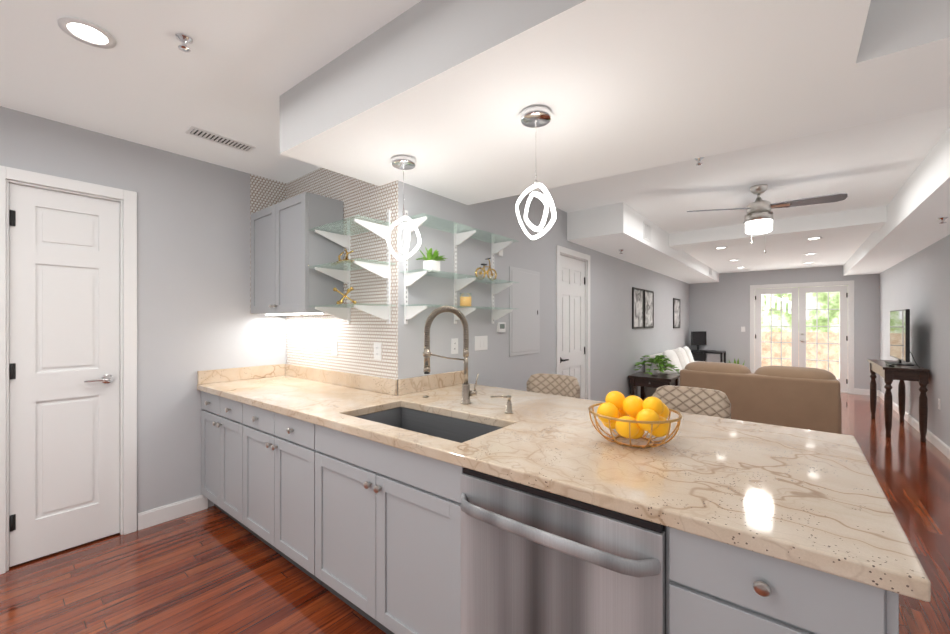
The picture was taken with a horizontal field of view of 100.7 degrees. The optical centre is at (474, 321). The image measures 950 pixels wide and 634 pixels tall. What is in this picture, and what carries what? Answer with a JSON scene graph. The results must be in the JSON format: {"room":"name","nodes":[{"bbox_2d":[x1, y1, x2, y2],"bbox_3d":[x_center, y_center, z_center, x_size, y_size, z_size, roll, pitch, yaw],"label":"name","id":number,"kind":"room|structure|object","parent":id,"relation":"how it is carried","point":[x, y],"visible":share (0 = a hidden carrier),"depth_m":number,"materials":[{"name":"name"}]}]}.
{"room":"kitchen","nodes":[
{"label":"kitchen","id":0,"kind":"room"},
{"bbox_2d":[0,106,285,529],"bbox_3d":[-2.778,0.105,2.177,0.120,2.630,3.650,0,0,39],"label":"wall","id":1,"kind":"structure","parent":0,"point":[194,315],"depth_m":2.83,"materials":[{"name":"grey paint"}]},
{"bbox_2d":[9,183,119,566],"bbox_3d":[-2.509,0.309,2.430,0.091,2.199,0.474,0,0,39],"label":"closet door","id":2,"kind":"structure","parent":1,"relation":"in","point":[64,371],"depth_m":2.42,"materials":[{"name":"white paint"}]},
{"bbox_2d":[0,165,136,574],"bbox_3d":[-2.505,0.274,2.427,0.048,2.293,0.638,0,0,39],"label":"trim","id":3,"kind":"structure","parent":1,"relation":"attached to","point":[128,361],"depth_m":2.61,"materials":[{"name":"white wood"}]},
{"bbox_2d":[138,495,207,529],"bbox_3d":[-2.161,1.364,2.830,0.014,0.112,0.408,0,0,39],"label":"baseboard","id":4,"kind":"structure","parent":1,"relation":"attached to","point":[159,515],"depth_m":2.81,"materials":[{"name":"white wood"}]},
{"bbox_2d":[369,181,411,394],"bbox_3d":[-1.036,0.105,3.037,1.500,2.630,0.120,0,0,39],"label":"wall","id":5,"kind":"structure","parent":0,"point":[404,351],"depth_m":2.55,"materials":[{"name":"grey paint"}]},
{"bbox_2d":[251,192,342,314],"bbox_3d":[-1.415,-0.464,3.047,0.891,0.832,0.324,0,0,39],"label":"upper cabinet","id":6,"kind":"object","parent":5,"relation":"attached to","point":[288,247],"visible":1,"depth_m":2.82,"materials":[{"name":"grey paint"}]},
{"bbox_2d":[250,167,397,378],"bbox_3d":[-1.169,-0.419,2.873,1.500,1.582,0.300,0,0,39],"label":"wall tile","id":7,"kind":"structure","parent":5,"relation":"attached to","point":[309,338],"depth_m":2.81,"materials":[{"name":"white tile"}]},
{"bbox_2d":[332,340,337,355],"bbox_3d":[-1.058,0.200,2.962,0.075,0.115,0.010,0,0,39],"label":"light switch","id":8,"kind":"object","parent":7,"relation":"attached to","point":[334,347],"visible":1,"depth_m":2.95,"materials":[{"name":"white plastic"}]},
{"bbox_2d":[374,342,380,359],"bbox_3d":[-0.654,0.200,2.635,0.075,0.115,0.009,0,0,39],"label":"outlet","id":9,"kind":"object","parent":7,"relation":"attached to","point":[377,350],"visible":1,"depth_m":2.63,"materials":[{"name":"white plastic"}]},
{"bbox_2d":[197,364,463,394],"bbox_3d":[-1.069,0.422,2.975,1.520,0.100,1.322,0,0,39],"label":"backsplash","id":10,"kind":"structure","parent":5,"relation":"attached to","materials":[{"name":"beige stone"}]},
{"bbox_2d":[309,210,395,323],"bbox_3d":[-0.819,-0.350,2.594,0.581,0.740,0.280,0,0,39],"label":"shelf","id":11,"kind":"object","parent":5,"relation":"attached to","point":[381,311],"visible":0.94,"depth_m":2.56,"materials":[{"name":"white metal"}]},
{"bbox_2d":[331,248,353,264],"bbox_3d":[-0.869,-0.429,2.634,0.230,0.108,0.074,0,0,39],"label":"figurine","id":12,"kind":"object","parent":11,"relation":"on","point":[345,259],"visible":0.58,"depth_m":2.63,"materials":[{"name":"gold metal"}]},
{"bbox_2d":[333,287,356,304],"bbox_3d":[-0.864,-0.168,2.614,0.143,0.115,0.137,0,0,39],"label":"figurine","id":13,"kind":"object","parent":11,"relation":"on","point":[340,301],"visible":0.94,"depth_m":2.60,"materials":[{"name":"gold metal"}]},
{"bbox_2d":[0,393,949,633],"bbox_3d":[1.890,1.470,4.087,4.960,0.100,12.740,0,0,39],"label":"floor","id":14,"kind":"structure","parent":0,"point":[212,570],"depth_m":2.18,"materials":[{"name":"brown wood"}]},
{"bbox_2d":[527,373,579,397],"bbox_3d":[0.511,0.921,2.928,0.454,1.001,0.458,0,0,39],"label":"bar stool","id":15,"kind":"object","parent":14,"relation":"on","point":[559,385],"depth_m":3.07,"materials":[{"name":"beige fabric"}]},
{"bbox_2d":[197,364,930,633],"bbox_3d":[-0.240,0.895,2.300,3.659,1.046,1.332,0,0,39],"label":"kitchen counter","id":16,"kind":"object","parent":14,"relation":"on","point":[380,503],"visible":0.98,"depth_m":1.35,"materials":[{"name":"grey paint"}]},
{"bbox_2d":[357,407,500,442],"bbox_3d":[-0.253,0.636,1.935,0.851,0.242,0.447,0,0,39],"label":"sink","id":17,"kind":"object","parent":16,"relation":"in","point":[447,426],"depth_m":2.18,"materials":[{"name":"silver metal"}]},
{"bbox_2d":[423,306,478,404],"bbox_3d":[-0.131,0.193,2.175,0.156,0.558,0.308,0,0,39],"label":"pull-down faucet","id":18,"kind":"object","parent":16,"relation":"on","point":[467,392],"visible":1,"depth_m":2.21,"materials":[{"name":"silver metal"}]},
{"bbox_2d":[491,395,512,413],"bbox_3d":[0.141,0.428,2.032,0.109,0.088,0.069,0,0,39],"label":"soap dispenser pump","id":19,"kind":"object","parent":16,"relation":"on","point":[508,407],"visible":1,"depth_m":2.01,"materials":[{"name":"silver metal"}]},
{"bbox_2d":[461,468,665,633],"bbox_3d":[0.218,0.967,1.200,0.659,0.898,0.162,0,0,39],"label":"dishwasher","id":20,"kind":"object","parent":16,"relation":"in","point":[535,559],"depth_m":1.17,"materials":[{"name":"silver metal"}]},
{"bbox_2d":[588,391,681,447],"bbox_3d":[0.619,0.376,1.538,0.340,0.190,0.340,0,0,39],"label":"fruit bowl","id":21,"kind":"object","parent":16,"relation":"on","point":[650,415],"visible":1,"depth_m":1.48,"materials":[{"name":"gold metal"}]},
{"bbox_2d":[628,372,679,400],"bbox_3d":[2.722,1.120,5.969,0.600,0.600,0.610,0,0,39],"label":"end table","id":22,"kind":"object","parent":14,"relation":"on","point":[642,379],"visible":0.46,"depth_m":5.83,"materials":[{"name":"black wood"}]},
{"bbox_2d":[634,355,679,375],"bbox_3d":[2.759,0.661,5.961,0.757,0.316,0.816,0,0,39],"label":"potted plant","id":23,"kind":"object","parent":22,"relation":"on","point":[658,359],"visible":0.98,"depth_m":5.84,"materials":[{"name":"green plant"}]},
{"bbox_2d":[645,346,722,398],"bbox_3d":[3.840,0.930,7.077,0.920,0.898,2.100,0,0,39],"label":"sofa","id":24,"kind":"object","parent":14,"relation":"on","point":[680,358],"visible":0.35,"depth_m":6.55,"materials":[{"name":"fabric"}]},
{"bbox_2d":[652,385,730,418],"bbox_3d":[1.244,0.921,2.333,0.454,1.001,0.458,0,0,39],"label":"bar stool","id":25,"kind":"object","parent":14,"relation":"on","point":[702,401],"depth_m":2.46,"materials":[{"name":"beige fabric"}]},
{"bbox_2d":[690,350,725,362],"bbox_3d":[5.264,1.049,8.974,0.720,0.740,0.580,0,0,39],"label":"desk","id":26,"kind":"object","parent":14,"relation":"on","point":[716,356],"visible":0.44,"depth_m":8.76,"materials":[{"name":"black wood"}]},
{"bbox_2d":[691,331,715,351],"bbox_3d":[5.247,0.458,9.017,0.478,0.440,0.540,0,0,39],"label":"monitor","id":27,"kind":"object","parent":26,"relation":"on","point":[698,338],"visible":0.98,"depth_m":9.10,"materials":[{"name":"black plastic"}]},
{"bbox_2d":[679,361,841,433],"bbox_3d":[3.483,0.952,4.900,1.530,0.875,0.930,0,0,39],"label":"sofa","id":28,"kind":"object","parent":14,"relation":"on","point":[807,398],"visible":0.71,"depth_m":4.40,"materials":[{"name":"fabric"}]},
{"bbox_2d":[867,359,929,441],"bbox_3d":[5.524,0.990,5.176,0.380,0.860,1.310,0,0,39],"label":"console table","id":29,"kind":"object","parent":14,"relation":"on","point":[901,373],"visible":0.94,"depth_m":4.78,"materials":[{"name":"brown wood"}]},
{"bbox_2d":[885,309,919,367],"bbox_3d":[5.522,0.207,5.164,0.263,0.704,1.050,0,0,39],"label":"flat-screen tv","id":30,"kind":"object","parent":29,"relation":"on","point":[899,335],"visible":0.98,"depth_m":5.00,"materials":[{"name":"black plastic"}]},
{"bbox_2d":[0,0,949,233],"bbox_3d":[1.890,-1.260,4.087,4.960,0.100,12.740,0,0,39],"label":"ceiling","id":31,"kind":"structure","parent":0,"point":[238,69],"depth_m":2.19,"materials":[{"name":"white paint"}]},
{"bbox_2d":[57,16,115,48],"bbox_3d":[-1.615,-1.204,1.642,0.176,0.012,0.176,0,0,39],"label":"recessed light","id":32,"kind":"object","parent":31,"relation":"in","point":[86,32],"visible":0.98,"depth_m":1.64,"materials":[{"name":"white plastic"}]},
{"bbox_2d":[175,33,192,52],"bbox_3d":[-1.242,-1.184,1.681,0.064,0.050,0.064,0,0,39],"label":"sprinkler head","id":33,"kind":"object","parent":31,"relation":"attached to","point":[184,39],"visible":1,"depth_m":1.67},
{"bbox_2d":[185,126,255,152],"bbox_3d":[-1.687,-1.207,2.624,0.130,0.006,0.375,0,0,39],"label":"ceiling vent","id":34,"kind":"object","parent":31,"relation":"in","point":[215,138],"visible":1,"depth_m":2.61,"materials":[{"name":"white metal"}]},
{"bbox_2d":[694,157,703,165],"bbox_3d":[1.663,-1.184,2.919,0.064,0.050,0.064,0,0,39],"label":"sprinkler head","id":35,"kind":"object","parent":31,"relation":"attached to","point":[699,160],"visible":0.9,"depth_m":2.91},
{"bbox_2d":[687,184,847,252],"bbox_3d":[2.657,-0.901,3.629,1.125,0.617,0.887,0,0,39],"label":"ceiling fan","id":36,"kind":"object","parent":31,"relation":"hanging from","point":[758,218],"visible":1,"depth_m":3.46,"materials":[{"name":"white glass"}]},
{"bbox_2d":[669,206,886,273],"bbox_3d":[4.977,-1.125,6.605,2.100,0.170,4.700,0,0,39],"label":"ceiling soffit","id":37,"kind":"structure","parent":31,"relation":"attached to","point":[785,244],"depth_m":5.38,"materials":[{"name":"white paint"}]},
{"bbox_2d":[805,237,822,239],"bbox_3d":[4.483,-1.094,5.202,0.176,0.012,0.176,0,0,39],"label":"recessed light","id":38,"kind":"object","parent":37,"relation":"attached to","point":[814,238],"visible":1,"depth_m":5.22,"materials":[{"name":"white plastic"}]},
{"bbox_2d":[412,186,688,401],"bbox_3d":[2.326,0.105,6.084,0.120,2.630,8.850,0,0,39],"label":"wall","id":39,"kind":"structure","parent":0,"point":[620,347],"depth_m":3.64,"materials":[{"name":"grey paint"}]},
{"bbox_2d":[451,338,457,353],"bbox_3d":[-0.151,0.186,2.930,0.009,0.115,0.075,0,0,39],"label":"outlet","id":40,"kind":"object","parent":39,"relation":"attached to","point":[454,345],"visible":1,"depth_m":2.93,"materials":[{"name":"white plastic"}]},
{"bbox_2d":[400,210,518,323],"bbox_3d":[-0.060,-0.350,2.878,0.215,0.740,1.075,0,0,39],"label":"shelf","id":41,"kind":"object","parent":39,"relation":"attached to","point":[412,278],"visible":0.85,"depth_m":2.85,"materials":[{"name":"white metal"}]},
{"bbox_2d":[416,247,447,272],"bbox_3d":[-0.280,-0.408,2.621,0.222,0.174,0.189,0,0,39],"label":"potted plant","id":42,"kind":"object","parent":41,"relation":"on","point":[431,262],"visible":0.96,"depth_m":2.57,"materials":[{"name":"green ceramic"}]},
{"bbox_2d":[460,293,471,306],"bbox_3d":[-0.068,-0.156,2.865,0.088,0.100,0.088,0,0,39],"label":"candle jar","id":43,"kind":"object","parent":41,"relation":"on","point":[465,301],"visible":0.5,"depth_m":2.83,"materials":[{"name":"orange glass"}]},
{"bbox_2d":[475,258,496,280],"bbox_3d":[0.088,-0.404,3.054,0.066,0.171,0.204,0,0,39],"label":"bicycle figurine","id":44,"kind":"object","parent":41,"relation":"on","point":[487,272],"visible":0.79,"depth_m":3.05,"materials":[{"name":"gold metal"}]},
{"bbox_2d":[475,336,487,350],"bbox_3d":[0.051,0.177,3.179,0.010,0.115,0.165,0,0,39],"label":"light switch","id":45,"kind":"object","parent":39,"relation":"attached to","point":[481,342],"visible":1,"depth_m":3.17,"materials":[{"name":"white plastic"}]},
{"bbox_2d":[497,322,505,331],"bbox_3d":[0.226,0.052,3.383,0.024,0.084,0.100,0,0,39],"label":"thermostat","id":46,"kind":"object","parent":39,"relation":"attached to","point":[501,326],"visible":1,"depth_m":3.37,"materials":[{"name":"white plastic"}]},
{"bbox_2d":[509,266,539,356],"bbox_3d":[0.475,-0.086,3.696,0.016,0.800,0.530,0,0,39],"label":"electrical panel","id":47,"kind":"object","parent":39,"relation":"attached to","point":[524,318],"visible":0.96,"depth_m":3.67,"materials":[{"name":"grey paint"}]},
{"bbox_2d":[560,255,584,398],"bbox_3d":[1.125,0.341,4.528,0.091,2.134,0.712,0,0,39],"label":"hall door","id":48,"kind":"structure","parent":39,"relation":"in","point":[572,316],"depth_m":4.55,"materials":[{"name":"white paint"}]},
{"bbox_2d":[556,245,589,399],"bbox_3d":[1.129,0.306,4.524,0.048,2.228,0.876,0,0,39],"label":"door frame","id":49,"kind":"structure","parent":39,"relation":"attached to","point":[566,252],"depth_m":4.73,"materials":[{"name":"white wood"}]},
{"bbox_2d":[632,287,643,328],"bbox_3d":[2.631,-0.205,6.345,0.022,0.650,0.540,0,0,39],"label":"picture frame","id":50,"kind":"object","parent":39,"relation":"attached to","point":[637,308],"visible":1,"depth_m":6.32,"materials":[{"name":"grey"}]},
{"bbox_2d":[644,290,653,327],"bbox_3d":[3.009,-0.205,6.811,0.022,0.650,0.540,0,0,39],"label":"picture frame","id":51,"kind":"object","parent":39,"relation":"attached to","point":[648,309],"visible":0.9,"depth_m":6.79,"materials":[{"name":"grey"}]},
{"bbox_2d":[673,298,679,327],"bbox_3d":[4.326,-0.166,8.434,0.022,0.630,0.580,0,0,39],"label":"picture frame","id":52,"kind":"object","parent":39,"relation":"attached to","point":[676,313],"visible":1,"depth_m":8.41,"materials":[{"name":"grey"}]},
{"bbox_2d":[280,0,949,204],"bbox_3d":[0.753,-1.055,1.634,3.518,0.310,1.422,0,0,34],"label":"soffit","id":53,"kind":"structure","parent":0,"point":[444,94],"depth_m":1.55,"materials":[{"name":"white paint"}]},
{"bbox_2d":[386,155,420,260],"bbox_3d":[-0.398,-0.618,2.188,0.143,0.564,0.175,0,0,39],"label":"pendant light","id":54,"kind":"object","parent":53,"relation":"hanging from","point":[403,162],"visible":1,"depth_m":2.17,"materials":[{"name":"silver metal"}]},
{"bbox_2d":[515,105,555,239],"bbox_3d":[0.262,-0.624,1.697,0.143,0.550,0.175,0,0,39],"label":"pendant light","id":55,"kind":"object","parent":53,"relation":"hanging from","point":[536,116],"visible":1,"depth_m":1.69,"materials":[{"name":"silver metal"}]},
{"bbox_2d":[567,202,718,283],"bbox_3d":[3.335,-1.056,6.740,0.620,0.310,6.560,0,0,39],"label":"ceiling soffit","id":56,"kind":"structure","parent":0,"point":[612,230],"depth_m":4.68,"materials":[{"name":"white paint"}]},
{"bbox_2d":[643,221,650,241],"bbox_3d":[2.034,-1.050,4.640,0.006,0.200,0.300,0,0,39],"label":"air vent","id":57,"kind":"object","parent":56,"relation":"attached to","point":[646,231],"visible":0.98,"depth_m":4.61,"materials":[{"name":"white metal"}]},
{"bbox_2d":[689,265,878,389],"bbox_3d":[6.449,0.104,8.514,3.460,2.630,0.120,0,0,39],"label":"wall","id":58,"kind":"structure","parent":0,"point":[719,312],"depth_m":8.75,"materials":[{"name":"grey paint"}]},
{"bbox_2d":[755,285,847,391],"bbox_3d":[6.763,0.340,8.218,1.494,2.094,0.098,0,0,39],"label":"doors","id":59,"kind":"structure","parent":58,"relation":"in","point":[798,326],"depth_m":8.19,"materials":[{"name":"white paint"}]},
{"bbox_2d":[750,280,853,393],"bbox_3d":[6.771,0.312,8.228,1.670,2.215,0.118,0,0,39],"label":"door frame","id":60,"kind":"structure","parent":58,"relation":"attached to","point":[850,283],"depth_m":7.86,"materials":[{"name":"white wood"}]},
{"bbox_2d":[854,388,869,394],"bbox_3d":[7.508,1.363,7.568,0.305,0.112,0.014,0,0,39],"label":"baseboard","id":61,"kind":"structure","parent":58,"relation":"attached to","point":[856,391],"depth_m":7.59,"materials":[{"name":"white wood"}]},
{"bbox_2d":[843,127,949,275],"bbox_3d":[4.927,-1.055,4.481,0.500,0.311,8.060,0,0,39],"label":"ceiling soffit","id":62,"kind":"structure","parent":0,"point":[918,205],"depth_m":3.69,"materials":[{"name":"white paint"}]},
{"bbox_2d":[937,217,947,223],"bbox_3d":[4.064,-0.875,3.417,0.064,0.050,0.064,0,0,39],"label":"sprinkler head","id":63,"kind":"object","parent":62,"relation":"attached to","point":[942,219],"visible":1,"depth_m":3.41},
{"bbox_2d":[879,235,949,446],"bbox_3d":[3.769,0.105,2.562,0.120,2.630,12.500,0,0,39],"label":"wall","id":64,"kind":"structure","parent":0,"point":[917,284],"depth_m":4.80,"materials":[{"name":"grey paint"}]},
{"bbox_2d":[877,390,949,458],"bbox_3d":[3.717,1.364,2.604,0.014,0.112,12.500,0,0,39],"label":"baseboard","id":65,"kind":"structure","parent":64,"relation":"attached to","point":[940,445],"depth_m":4.67,"materials":[{"name":"white wood"}]},
{"bbox_2d":[938,398,940,409],"bbox_3d":[5.150,0.920,4.365,0.009,0.115,0.075,0,0,39],"label":"outlet","id":66,"kind":"object","parent":64,"relation":"attached to","point":[939,404],"visible":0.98,"depth_m":4.35,"materials":[{"name":"white plastic"}]},
{"label":"outside","id":67,"kind":"structure","parent":0,"visible":0},
{"bbox_2d":[761,285,843,378],"bbox_3d":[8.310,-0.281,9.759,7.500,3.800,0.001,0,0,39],"label":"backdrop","id":68,"kind":"structure","parent":67,"point":[766,331],"depth_m":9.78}
]}

